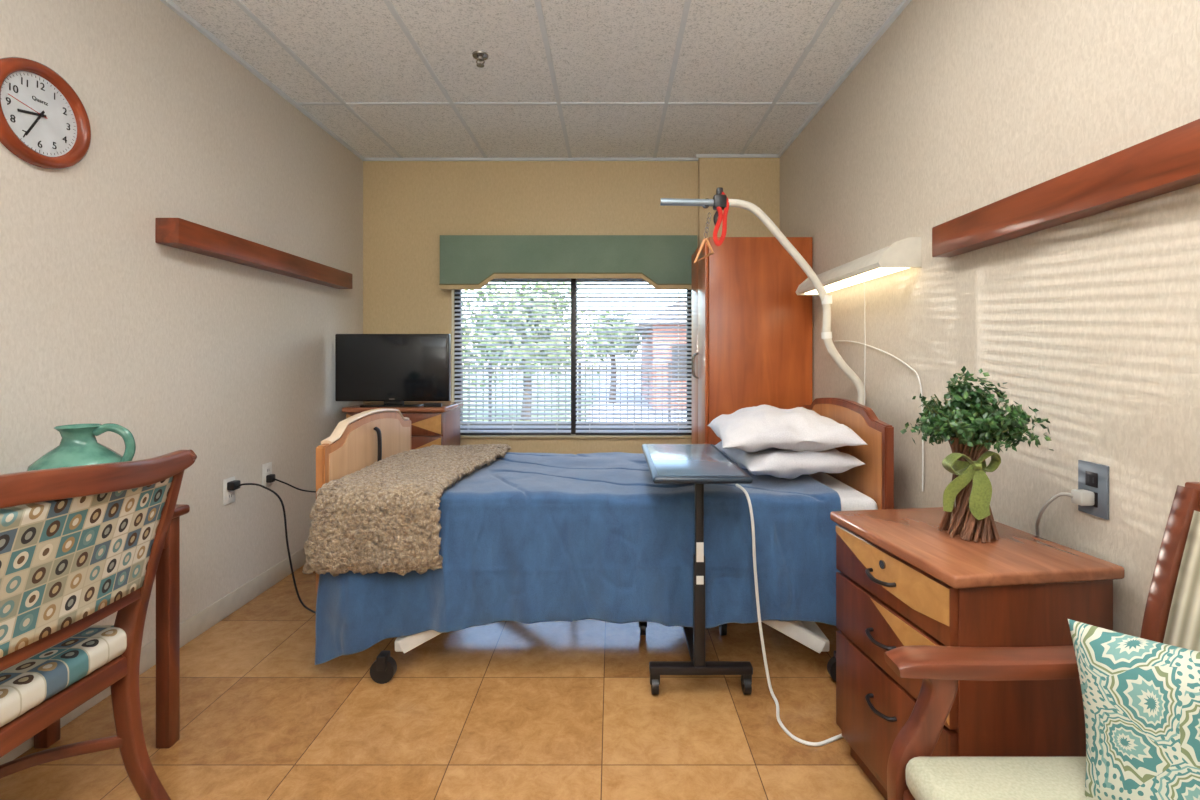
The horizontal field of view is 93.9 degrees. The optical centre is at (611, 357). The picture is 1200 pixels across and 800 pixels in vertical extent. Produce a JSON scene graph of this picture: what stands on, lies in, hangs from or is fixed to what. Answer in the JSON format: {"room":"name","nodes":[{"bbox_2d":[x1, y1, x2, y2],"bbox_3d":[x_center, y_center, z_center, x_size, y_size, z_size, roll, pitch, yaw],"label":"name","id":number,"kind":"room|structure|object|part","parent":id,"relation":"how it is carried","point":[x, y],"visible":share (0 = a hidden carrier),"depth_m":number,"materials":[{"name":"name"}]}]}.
{"room":"care facility","nodes":[
{"label":"care facility","id":0,"kind":"room"},
{"bbox_2d":[0,0,362,646],"bbox_3d":[-1.858,-0.120,1.359,0.100,2.660,5.717,0,0,0],"label":"wall","id":1,"kind":"structure","parent":0,"point":[231,364],"depth_m":2.36,"materials":[{"name":"beige paint"}]},
{"bbox_2d":[0,57,90,168],"bbox_3d":[-1.790,-0.762,1.757,0.036,0.322,0.322,0,0,0],"label":"wall clock","id":2,"kind":"object","parent":1,"relation":"attached to","point":[44,123],"visible":1,"depth_m":1.75,"materials":[{"name":"brown wood"}]},
{"bbox_2d":[0,548,306,764],"bbox_3d":[-1.804,1.160,1.333,0.008,0.100,5.467,0,0,0],"label":"baseboard","id":3,"kind":"structure","parent":1,"relation":"attached to","point":[214,613],"depth_m":2.50,"materials":[{"name":"plastic"}]},
{"bbox_2d":[223,476,234,504],"bbox_3d":[-1.803,0.625,2.640,0.010,0.120,0.076,0,0,0],"label":"wall outlet","id":4,"kind":"object","parent":1,"relation":"attached to","point":[228,495],"visible":0.86,"depth_m":2.62,"materials":[{"name":"white plastic"}]},
{"bbox_2d":[227,491,232,499],"bbox_3d":[-1.800,0.649,2.640,0.004,0.036,0.034,0,0,0],"label":"socket","id":5,"kind":"object","parent":4,"relation":"attached to","point":[229,493],"depth_m":2.64,"materials":[{"name":"white plastic"}]},
{"bbox_2d":[155,218,351,288],"bbox_3d":[-1.760,-0.505,2.958,0.095,0.101,1.485,0,0,0],"label":"wall shelf","id":6,"kind":"object","parent":1,"relation":"attached to","point":[179,233],"visible":1,"depth_m":2.60,"materials":[{"name":"brown wood"}]},
{"bbox_2d":[262,462,271,486],"bbox_3d":[-1.803,0.610,2.930,0.010,0.120,0.076,0,0,0],"label":"wall outlet","id":7,"kind":"object","parent":1,"relation":"attached to","point":[266,468],"visible":0.8,"depth_m":2.91,"materials":[{"name":"white plastic"}]},
{"bbox_2d":[266,474,315,492],"bbox_3d":[-1.541,0.657,3.142,0.118,0.139,0.687,0,0,42],"label":"power cord","id":8,"kind":"object","parent":1,"relation":"attached to","point":[270,478],"visible":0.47,"depth_m":2.93,"materials":[{"name":"black plastic"}]},
{"bbox_2d":[0,565,885,799],"bbox_3d":[-0.305,1.260,1.359,3.206,0.100,5.717,0,0,0],"label":"floor","id":9,"kind":"structure","parent":0,"point":[502,710],"depth_m":1.86,"materials":[{"name":"tile"}]},
{"bbox_2d":[0,450,196,799],"bbox_3d":[-1.422,0.719,1.243,0.626,1.002,0.583,0,0,0],"label":"chair","id":10,"kind":"object","parent":9,"relation":"on","point":[80,546],"visible":1,"depth_m":1.28,"materials":[{"name":"multicoloured fabric"}]},
{"bbox_3d":[-1.498,0.807,1.235,0.455,0.055,0.520,0,0,0],"label":"seat frame","id":11,"kind":"part","parent":10,"relation":"part of","materials":[{"name":"brown wood"}]},
{"bbox_3d":[-1.502,0.743,1.235,0.465,0.075,0.530,0,0,0],"label":"seat","id":12,"kind":"part","parent":10,"relation":"part of","materials":[{"name":"fabric"}]},
{"bbox_3d":[-1.242,0.610,1.235,0.041,0.044,0.502,0,0,0],"label":"rail","id":13,"kind":"part","parent":10,"relation":"part of","materials":[{"name":"brown wood"}]},
{"bbox_3d":[-1.191,0.442,1.235,0.124,0.311,0.462,0,0,0],"label":"backrest","id":14,"kind":"part","parent":10,"relation":"part of","materials":[{"name":"fabric"}]},
{"bbox_3d":[-1.140,0.265,1.243,0.062,0.093,0.583,0,0,1],"label":"crest rail","id":15,"kind":"part","parent":10,"relation":"part of","materials":[{"name":"brown wood"}]},
{"bbox_3d":[-1.229,0.747,1.485,0.181,0.946,0.038,0,0,0],"label":"leg","id":16,"kind":"part","parent":10,"relation":"part of","materials":[{"name":"brown wood"}]},
{"bbox_2d":[34,504,189,747],"bbox_3d":[-1.576,0.839,1.175,0.448,0.742,1.250,0,0,0],"label":"desk","id":17,"kind":"object","parent":9,"relation":"on","point":[168,570],"visible":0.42,"depth_m":1.73,"materials":[{"name":"brown wood"}]},
{"bbox_3d":[-1.770,0.854,1.755,0.044,0.712,0.044,0,0,0],"label":"leg","id":18,"kind":"part","parent":17,"relation":"part of","materials":[{"name":"brown wood"}]},
{"bbox_2d":[27,423,135,470],"bbox_3d":[-1.600,0.333,1.680,0.235,0.270,0.235,0,0,22],"label":"jug","id":19,"kind":"object","parent":17,"relation":"on","point":[78,446],"visible":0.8,"depth_m":1.65,"materials":[{"name":"teal ceramic"}]},
{"bbox_3d":[-1.514,0.266,1.702,0.106,0.136,0.027,0,0,-16],"label":"handle","id":20,"kind":"part","parent":19,"relation":"part of","materials":[{"name":"teal ceramic"}]},
{"bbox_3d":[-1.392,0.854,1.755,0.044,0.712,0.044,0,0,0],"label":"leg","id":21,"kind":"part","parent":17,"relation":"part of","materials":[{"name":"brown wood"}]},
{"bbox_2d":[227,480,315,613],"bbox_3d":[-1.373,0.898,2.642,0.854,0.636,0.080,0,0,2],"label":"power cord","id":22,"kind":"object","parent":9,"relation":"on","point":[235,484],"visible":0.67,"depth_m":2.67,"materials":[{"name":"black plastic"}]},
{"bbox_2d":[342,402,462,449],"bbox_3d":[-1.345,0.757,3.648,0.636,0.905,0.463,0,0,0],"label":"chest","id":23,"kind":"object","parent":9,"relation":"on","point":[430,426],"visible":0.08,"depth_m":3.45,"materials":[{"name":"brown wood"}]},
{"bbox_2d":[335,334,450,406],"bbox_3d":[-1.383,0.076,3.550,0.717,0.456,0.180,0,0,0],"label":"television","id":24,"kind":"object","parent":23,"relation":"on","point":[393,369],"visible":0.94,"depth_m":3.52,"materials":[{"name":"black plastic"}]},
{"bbox_3d":[-1.345,0.408,3.461,0.588,0.133,0.022,0,0,0],"label":"drawer","id":25,"kind":"part","parent":23,"relation":"part of","materials":[{"name":"brown wood"}]},
{"bbox_3d":[-1.345,0.320,3.661,0.636,0.030,0.438,0,0,0],"label":"panel","id":26,"kind":"part","parent":23,"relation":"part of","materials":[{"name":"brown wood"}]},
{"bbox_3d":[-1.345,0.573,3.461,0.588,0.175,0.022,0,0,0],"label":"drawer","id":27,"kind":"part","parent":23,"relation":"part of","materials":[{"name":"brown wood"}]},
{"bbox_2d":[423,403,441,406],"bbox_3d":[-1.115,0.292,3.485,0.110,0.024,0.030,0,0,0],"label":"remote control","id":28,"kind":"object","parent":23,"relation":"on","point":[424,404],"visible":1,"depth_m":3.47,"materials":[{"name":"black plastic"}]},
{"bbox_2d":[316,187,893,683],"bbox_3d":[0.016,0.210,2.598,2.321,2.000,1.057,0,0,0],"label":"hospital bed","id":29,"kind":"object","parent":9,"relation":"on","point":[365,438],"visible":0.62,"depth_m":2.38,"materials":[{"name":"brown wood"}]},
{"bbox_3d":[-1.123,0.583,2.620,0.035,0.655,0.940,0,0,0],"label":"footboard","id":30,"kind":"part","parent":29,"relation":"part of","materials":[{"name":"brown wood"}]},
{"bbox_3d":[-1.122,0.291,2.620,0.044,0.100,0.849,0,0,0],"label":"edge trim","id":31,"kind":"part","parent":29,"relation":"part of","materials":[{"name":"beige wood"}]},
{"bbox_3d":[-1.123,0.552,2.620,0.041,0.525,0.870,0,0,0],"label":"inlay panel","id":32,"kind":"part","parent":29,"relation":"part of","materials":[{"name":"brown wood"}]},
{"bbox_2d":[302,444,510,576],"bbox_3d":[-0.847,0.630,2.543,0.534,0.341,1.096,0,0,5],"label":"throw blanket","id":33,"kind":"object","parent":29,"relation":"on","point":[382,517],"visible":1,"depth_m":2.03,"materials":[{"name":"beige fabric"}]},
{"bbox_2d":[315,452,840,664],"bbox_3d":[-0.120,0.828,2.585,1.982,0.640,1.059,0,0,0],"label":"blanket","id":34,"kind":"object","parent":29,"relation":"on","point":[527,538],"visible":0.65,"depth_m":2.11,"materials":[{"name":"blue fabric"}]},
{"bbox_2d":[735,484,842,745],"bbox_3d":[0.608,0.853,1.948,0.426,0.720,0.372,0,0,24],"label":"cord","id":35,"kind":"object","parent":34,"relation":"hanging from","point":[783,727],"visible":0.81,"depth_m":1.99,"materials":[{"name":"white plastic"}]},
{"bbox_2d":[714,441,864,478],"bbox_3d":[0.775,0.439,2.580,0.469,0.156,0.660,0,0,-3],"label":"pillow","id":36,"kind":"object","parent":34,"relation":"on","point":[787,464],"visible":0.56,"depth_m":2.29,"materials":[{"name":"white fabric"}]},
{"bbox_2d":[707,404,867,451],"bbox_3d":[0.759,0.317,2.600,0.570,0.194,0.720,0,0,5],"label":"pillow","id":37,"kind":"object","parent":36,"relation":"on","point":[761,427],"visible":1,"depth_m":2.32,"materials":[{"name":"white fabric"}]},
{"bbox_3d":[0.000,0.973,2.610,1.660,0.295,0.994,0,0,0],"label":"frame","id":38,"kind":"part","parent":29,"relation":"part of","materials":[{"name":"white plastic"}]},
{"bbox_3d":[0.429,-0.500,2.598,0.099,0.118,0.031,0,0,-7],"label":"triangle handle","id":39,"kind":"part","parent":29,"relation":"part of","materials":[{"name":"orange plastic"}]},
{"bbox_3d":[0.444,-0.616,2.600,0.033,0.120,0.008,0,0,0],"label":"chain","id":40,"kind":"part","parent":29,"relation":"part of","materials":[{"name":"silver metal"}]},
{"bbox_3d":[-0.015,0.627,2.620,2.110,0.165,0.920,0,0,0],"label":"mattress","id":41,"kind":"part","parent":29,"relation":"part of","materials":[{"name":"white fabric"}]},
{"bbox_3d":[1.054,0.520,2.620,0.013,0.600,0.880,0,0,0],"label":"inlay panel","id":42,"kind":"part","parent":29,"relation":"part of","materials":[{"name":"brown wood"}]},
{"bbox_3d":[1.067,0.550,2.620,0.035,0.720,0.940,0,0,0],"label":"headboard","id":43,"kind":"part","parent":29,"relation":"part of","materials":[{"name":"brown wood"}]},
{"bbox_2d":[639,444,752,693],"bbox_3d":[0.310,0.800,2.200,0.390,0.819,0.720,0,0,0],"label":"table","id":44,"kind":"object","parent":9,"relation":"on","point":[699,465],"visible":0.79,"depth_m":2.01,"materials":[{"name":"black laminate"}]},
{"bbox_3d":[0.300,0.392,2.200,0.290,0.002,0.680,0,0,0],"label":"panel","id":45,"kind":"part","parent":44,"relation":"part of","materials":[{"name":"grey plastic"}]},
{"bbox_2d":[692,237,811,444],"bbox_3d":[0.853,0.246,3.610,0.674,1.928,0.580,0,0,0],"label":"wardrobe","id":46,"kind":"object","parent":9,"relation":"on","point":[752,330],"visible":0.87,"depth_m":3.32,"materials":[{"name":"brown wood"}]},
{"bbox_3d":[0.564,0.209,3.754,0.021,1.842,0.282,0,0,0],"label":"door","id":47,"kind":"part","parent":46,"relation":"part of","materials":[{"name":"brown wood"}]},
{"bbox_3d":[0.536,0.050,3.585,0.039,0.169,0.011,0,0,0],"label":"handle","id":48,"kind":"part","parent":46,"relation":"part of","materials":[{"name":"silver metal"}]},
{"bbox_3d":[0.564,0.209,3.466,0.021,1.842,0.282,0,0,0],"label":"door","id":49,"kind":"part","parent":46,"relation":"part of","materials":[{"name":"brown wood"}]},
{"bbox_2d":[830,507,1124,799],"bbox_3d":[0.908,0.842,1.503,0.453,0.736,0.528,0,0,-8],"label":"nightstand","id":50,"kind":"object","parent":9,"relation":"on","point":[902,580],"visible":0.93,"depth_m":1.30,"materials":[{"name":"brown wood"}]},
{"bbox_3d":[0.702,0.743,1.476,0.036,0.016,0.111,0,0,-7],"label":"handle","id":51,"kind":"part","parent":50,"relation":"part of","materials":[{"name":"metal"}]},
{"bbox_3d":[0.702,0.581,1.476,0.036,0.016,0.111,0,0,-7],"label":"handle","id":52,"kind":"part","parent":50,"relation":"part of","materials":[{"name":"metal"}]},
{"bbox_3d":[0.702,0.923,1.476,0.036,0.016,0.111,0,0,-7],"label":"handle","id":53,"kind":"part","parent":50,"relation":"part of","materials":[{"name":"metal"}]},
{"bbox_3d":[0.728,0.978,1.479,0.022,0.285,0.480,0,0,-7],"label":"drawer","id":54,"kind":"part","parent":50,"relation":"part of","materials":[{"name":"brown wood"}]},
{"bbox_3d":[0.728,0.740,1.479,0.022,0.170,0.480,0,0,-7],"label":"drawer","id":55,"kind":"part","parent":50,"relation":"part of","materials":[{"name":"brown wood"}]},
{"bbox_3d":[0.728,0.578,1.479,0.022,0.135,0.480,0,0,-7],"label":"drawer","id":56,"kind":"part","parent":50,"relation":"part of","materials":[{"name":"brown wood"}]},
{"bbox_2d":[900,366,1053,542],"bbox_3d":[0.966,0.247,1.496,0.342,0.454,0.332,0,0,33],"label":"plant arrangement","id":57,"kind":"object","parent":50,"relation":"on","point":[970,426],"visible":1,"depth_m":1.45,"materials":[{"name":"green plant"}]},
{"bbox_3d":[0.921,0.489,1.504,0.428,0.030,0.528,0,0,-7],"label":"panel","id":58,"kind":"part","parent":50,"relation":"part of","materials":[{"name":"brown wood"}]},
{"bbox_2d":[884,482,1199,799],"bbox_3d":[0.814,0.712,0.750,0.594,1.002,0.652,0,0,0],"label":"armchair","id":59,"kind":"object","parent":9,"relation":"on","point":[1172,609],"visible":0.73,"depth_m":1.01,"materials":[{"name":"brown wood"}]},
{"bbox_3d":[0.765,0.812,0.750,0.470,0.055,0.580,0,0,0],"label":"seat frame","id":60,"kind":"part","parent":59,"relation":"part of","materials":[{"name":"brown wood"}]},
{"bbox_3d":[0.577,0.889,1.040,0.119,0.644,0.040,0,0,0],"label":"leg","id":61,"kind":"part","parent":59,"relation":"part of","materials":[{"name":"brown wood"}]},
{"bbox_3d":[0.775,0.555,1.040,0.514,0.058,0.072,0,0,0],"label":"armrest","id":62,"kind":"part","parent":59,"relation":"part of","materials":[{"name":"brown wood"}]},
{"bbox_3d":[0.750,0.750,0.750,0.450,0.070,0.550,0,0,0],"label":"seat","id":63,"kind":"part","parent":59,"relation":"part of","materials":[{"name":"beige fabric"}]},
{"bbox_2d":[1068,619,1199,799],"bbox_3d":[0.884,0.560,0.774,0.132,0.338,0.449,0,0,-29],"label":"throw pillow","id":64,"kind":"object","parent":59,"relation":"on","point":[1141,697],"visible":1,"depth_m":0.85,"materials":[{"name":"fabric"}]},
{"bbox_3d":[1.039,0.726,1.040,0.134,0.974,0.036,0,0,0],"label":"leg","id":65,"kind":"part","parent":59,"relation":"part of","materials":[{"name":"brown wood"}]},
{"bbox_3d":[1.027,0.493,0.750,0.114,0.436,0.532,0,0,0],"label":"backrest","id":66,"kind":"part","parent":59,"relation":"part of","materials":[{"name":"beige fabric"}]},
{"bbox_3d":[1.090,0.245,0.750,0.042,0.068,0.595,0,0,0],"label":"crest rail","id":67,"kind":"part","parent":59,"relation":"part of","materials":[{"name":"brown wood"}]},
{"bbox_2d":[363,161,697,454],"bbox_3d":[-0.305,-0.120,4.142,3.006,2.660,0.150,0,0,0],"label":"wall","id":68,"kind":"structure","parent":0,"point":[408,205],"depth_m":4.07,"materials":[{"name":"beige paint"}]},
{"bbox_2d":[439,235,696,289],"bbox_3d":[-0.306,-0.674,4.000,1.816,0.381,0.133,0,0,0],"label":"window valance","id":69,"kind":"object","parent":68,"relation":"attached to","point":[467,262],"visible":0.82,"depth_m":3.94,"materials":[{"name":"green fabric"}]},
{"bbox_2d":[455,279,691,433],"bbox_3d":[-0.282,-0.022,4.162,1.765,1.176,0.045,0,0,0],"label":"window","id":70,"kind":"structure","parent":68,"relation":"in","point":[573,428],"depth_m":4.14,"materials":[{"name":"black metal"}]},
{"bbox_2d":[454,279,570,434],"bbox_3d":[-0.727,-0.022,4.101,0.853,1.169,0.035,0,0,0],"label":"window blind","id":71,"kind":"object","parent":70,"relation":"attached to","point":[462,432],"visible":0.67,"depth_m":4.10,"materials":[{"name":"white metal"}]},
{"bbox_3d":[-0.727,-0.016,4.100,0.651,1.128,0.034,0,0,0],"label":"ladder cord","id":72,"kind":"part","parent":71,"relation":"part of","materials":[{"name":"white fabric"}]},
{"bbox_3d":[-0.727,0.555,4.100,0.853,0.014,0.024,0,0,0],"label":"rail","id":73,"kind":"part","parent":71,"relation":"part of","materials":[{"name":"brown metal"}]},
{"bbox_2d":[576,279,691,434],"bbox_3d":[0.162,-0.022,4.101,0.853,1.169,0.035,0,0,0],"label":"window blind","id":74,"kind":"object","parent":70,"relation":"attached to","point":[578,432],"visible":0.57,"depth_m":4.10,"materials":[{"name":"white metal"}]},
{"bbox_3d":[0.162,0.555,4.100,0.853,0.014,0.024,0,0,0],"label":"rail","id":75,"kind":"part","parent":74,"relation":"part of","materials":[{"name":"brown metal"}]},
{"bbox_3d":[0.162,-0.016,4.100,0.651,1.128,0.034,0,0,0],"label":"ladder cord","id":76,"kind":"part","parent":74,"relation":"part of","materials":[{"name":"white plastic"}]},
{"bbox_2d":[460,434,691,438],"bbox_3d":[-0.282,0.575,4.097,1.805,0.019,0.100,0,0,0],"label":"trim","id":77,"kind":"structure","parent":68,"relation":"attached to","point":[572,436],"depth_m":4.05,"materials":[{"name":"paint"}]},
{"bbox_2d":[171,0,902,157],"bbox_3d":[-0.305,-1.500,1.359,3.206,0.100,5.717,0,0,0],"label":"ceiling","id":78,"kind":"structure","parent":0,"point":[601,50],"depth_m":2.78,"materials":[{"name":"tile"}]},
{"bbox_2d":[472,51,487,67],"bbox_3d":[-0.630,-1.424,2.680,0.076,0.052,0.076,0,0,0],"label":"sprinkler","id":79,"kind":"object","parent":78,"relation":"attached to","point":[480,56],"visible":1,"depth_m":2.67,"materials":[{"name":"silver metal"}]},
{"bbox_2d":[698,158,779,246],"bbox_3d":[0.911,-0.120,4.034,0.573,2.660,0.067,0,0,0],"label":"wall column","id":80,"kind":"structure","parent":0,"point":[756,181],"depth_m":4.00,"materials":[{"name":"beige paint"}]},
{"bbox_2d":[780,0,1199,637],"bbox_3d":[1.248,-0.120,1.359,0.100,2.660,5.717,0,0,0],"label":"wall","id":81,"kind":"structure","parent":0,"point":[1091,323],"depth_m":1.62,"materials":[{"name":"beige paint"}]},
{"bbox_2d":[160,0,910,160],"bbox_3d":[-0.305,-1.440,1.333,3.006,0.021,5.467,0,0,0],"label":"grid","id":82,"kind":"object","parent":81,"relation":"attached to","point":[169,3],"depth_m":3.18,"materials":[{"name":"metal"}]},
{"bbox_2d":[817,236,921,321],"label":"wall lamp","id":83,"kind":"object","parent":81,"relation":"attached to","point":[900,255],"depth_m":2.28,"materials":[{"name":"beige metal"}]},
{"bbox_2d":[805,268,907,293],"bbox_3d":[1.127,-0.362,2.655,0.105,0.012,0.940,0,0,0],"label":"diffuser","id":84,"kind":"object","parent":83,"relation":"attached to","point":[878,272],"depth_m":2.53,"materials":[{"name":"white plastic"}]},
{"bbox_3d":[1.151,-0.073,2.550,0.005,0.566,0.004,0,0,0],"label":"pull cord","id":85,"kind":"part","parent":83,"relation":"part of","materials":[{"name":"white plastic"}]},
{"bbox_2d":[834,340,923,491],"bbox_3d":[1.187,0.209,2.568,0.011,0.603,0.864,0,0,0],"label":"cord","id":86,"kind":"object","parent":81,"relation":"attached to","point":[840,340],"visible":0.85,"depth_m":2.17,"materials":[{"name":"white plastic"}]},
{"bbox_2d":[1035,489,1093,536],"bbox_3d":[1.157,0.520,1.476,0.072,0.380,0.196,0,0,0],"label":"power cord","id":87,"kind":"object","parent":81,"relation":"attached to","point":[1082,497],"visible":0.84,"depth_m":1.40,"materials":[{"name":"white plastic"}]},
{"bbox_2d":[932,119,1199,256],"bbox_3d":[1.164,-0.408,1.090,0.068,0.107,1.780,0,0,0],"label":"wall shelf","id":88,"kind":"object","parent":81,"relation":"attached to","point":[1167,162],"visible":1,"depth_m":1.34,"materials":[{"name":"brown wood"}]},
{"bbox_2d":[1078,460,1108,519],"bbox_3d":[1.193,0.325,1.390,0.010,0.130,0.084,0,0,0],"label":"wall outlet","id":89,"kind":"object","parent":81,"relation":"attached to","point":[1093,477],"visible":0.93,"depth_m":1.38,"materials":[{"name":"metal"}]},
{"bbox_2d":[1085,471,1097,487],"bbox_3d":[1.190,0.301,1.390,0.004,0.036,0.034,0,0,0],"label":"socket","id":90,"kind":"object","parent":89,"relation":"attached to","point":[1091,477],"depth_m":1.39,"materials":[{"name":"plastic"}]},
{"bbox_2d":[1088,490,1097,507],"bbox_3d":[1.190,0.349,1.390,0.004,0.036,0.034,0,0,0],"label":"socket","id":91,"kind":"object","parent":89,"relation":"attached to","point":[1095,505],"depth_m":1.38,"materials":[{"name":"plastic"}]},
{"label":"outside","id":92,"kind":"structure","parent":0,"visible":0},
{"bbox_2d":[463,373,685,420],"bbox_3d":[0.000,1.485,27.150,50.000,0.250,45.700,0,0,0],"label":"ground","id":93,"kind":"structure","parent":92,"point":[465,373],"depth_m":18.35,"materials":[{"name":"grey concrete"}]},
{"bbox_2d":[462,298,479,372],"bbox_3d":[-5.481,-0.495,15.203,4.090,3.824,3.754,0,0,-44],"label":"tree","id":94,"kind":"object","parent":93,"relation":"on","point":[478,298],"visible":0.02,"depth_m":15.78,"materials":[{"name":"green plant"}]},
{"bbox_2d":[462,364,487,425],"bbox_3d":[-3.000,0.710,10.000,1.600,1.300,0.060,0,0,0],"label":"fence panel","id":95,"kind":"object","parent":93,"relation":"on","point":[462,364],"visible":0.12,"depth_m":9.99,"materials":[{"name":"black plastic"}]},
{"bbox_2d":[488,363,577,425],"bbox_3d":[-1.400,0.710,10.000,1.600,1.300,0.060,0,0,0],"label":"fence panel","id":96,"kind":"object","parent":93,"relation":"on","point":[488,363],"visible":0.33,"depth_m":9.98,"materials":[{"name":"light grey painted metal"}]},
{"bbox_2d":[462,282,619,420],"bbox_3d":[-1.757,-0.260,12.194,3.713,3.355,3.572,0,0,-26],"label":"tree","id":97,"kind":"object","parent":93,"relation":"on","point":[487,286],"visible":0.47,"depth_m":11.60,"materials":[{"name":"green plant"}]},
{"bbox_2d":[581,311,647,402],"bbox_3d":[0.073,-0.023,17.022,2.210,2.881,2.148,0,0,0],"label":"tree","id":98,"kind":"object","parent":93,"relation":"on","point":[606,312],"visible":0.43,"depth_m":16.55,"materials":[{"name":"green plant"}]},
{"bbox_2d":[578,363,667,425],"bbox_3d":[0.200,0.710,10.000,1.600,1.300,0.060,0,0,0],"label":"fence panel","id":99,"kind":"object","parent":93,"relation":"on","point":[578,363],"visible":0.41,"depth_m":9.98,"materials":[{"name":"white painted wood"}]},
{"bbox_2d":[635,298,685,407],"bbox_3d":[5.050,-0.315,18.000,8.700,3.350,6.800,0,0,0],"label":"brick building","id":100,"kind":"structure","parent":93,"relation":"on","point":[683,299],"depth_m":15.00,"materials":[{"name":"red brick"}]},
{"bbox_2d":[668,363,685,425],"bbox_3d":[1.800,0.710,10.000,1.600,1.300,0.060,0,0,0],"label":"fence panel","id":101,"kind":"object","parent":93,"relation":"on","point":[668,363],"visible":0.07,"depth_m":9.98,"materials":[{"name":"black plastic"}]}
]}

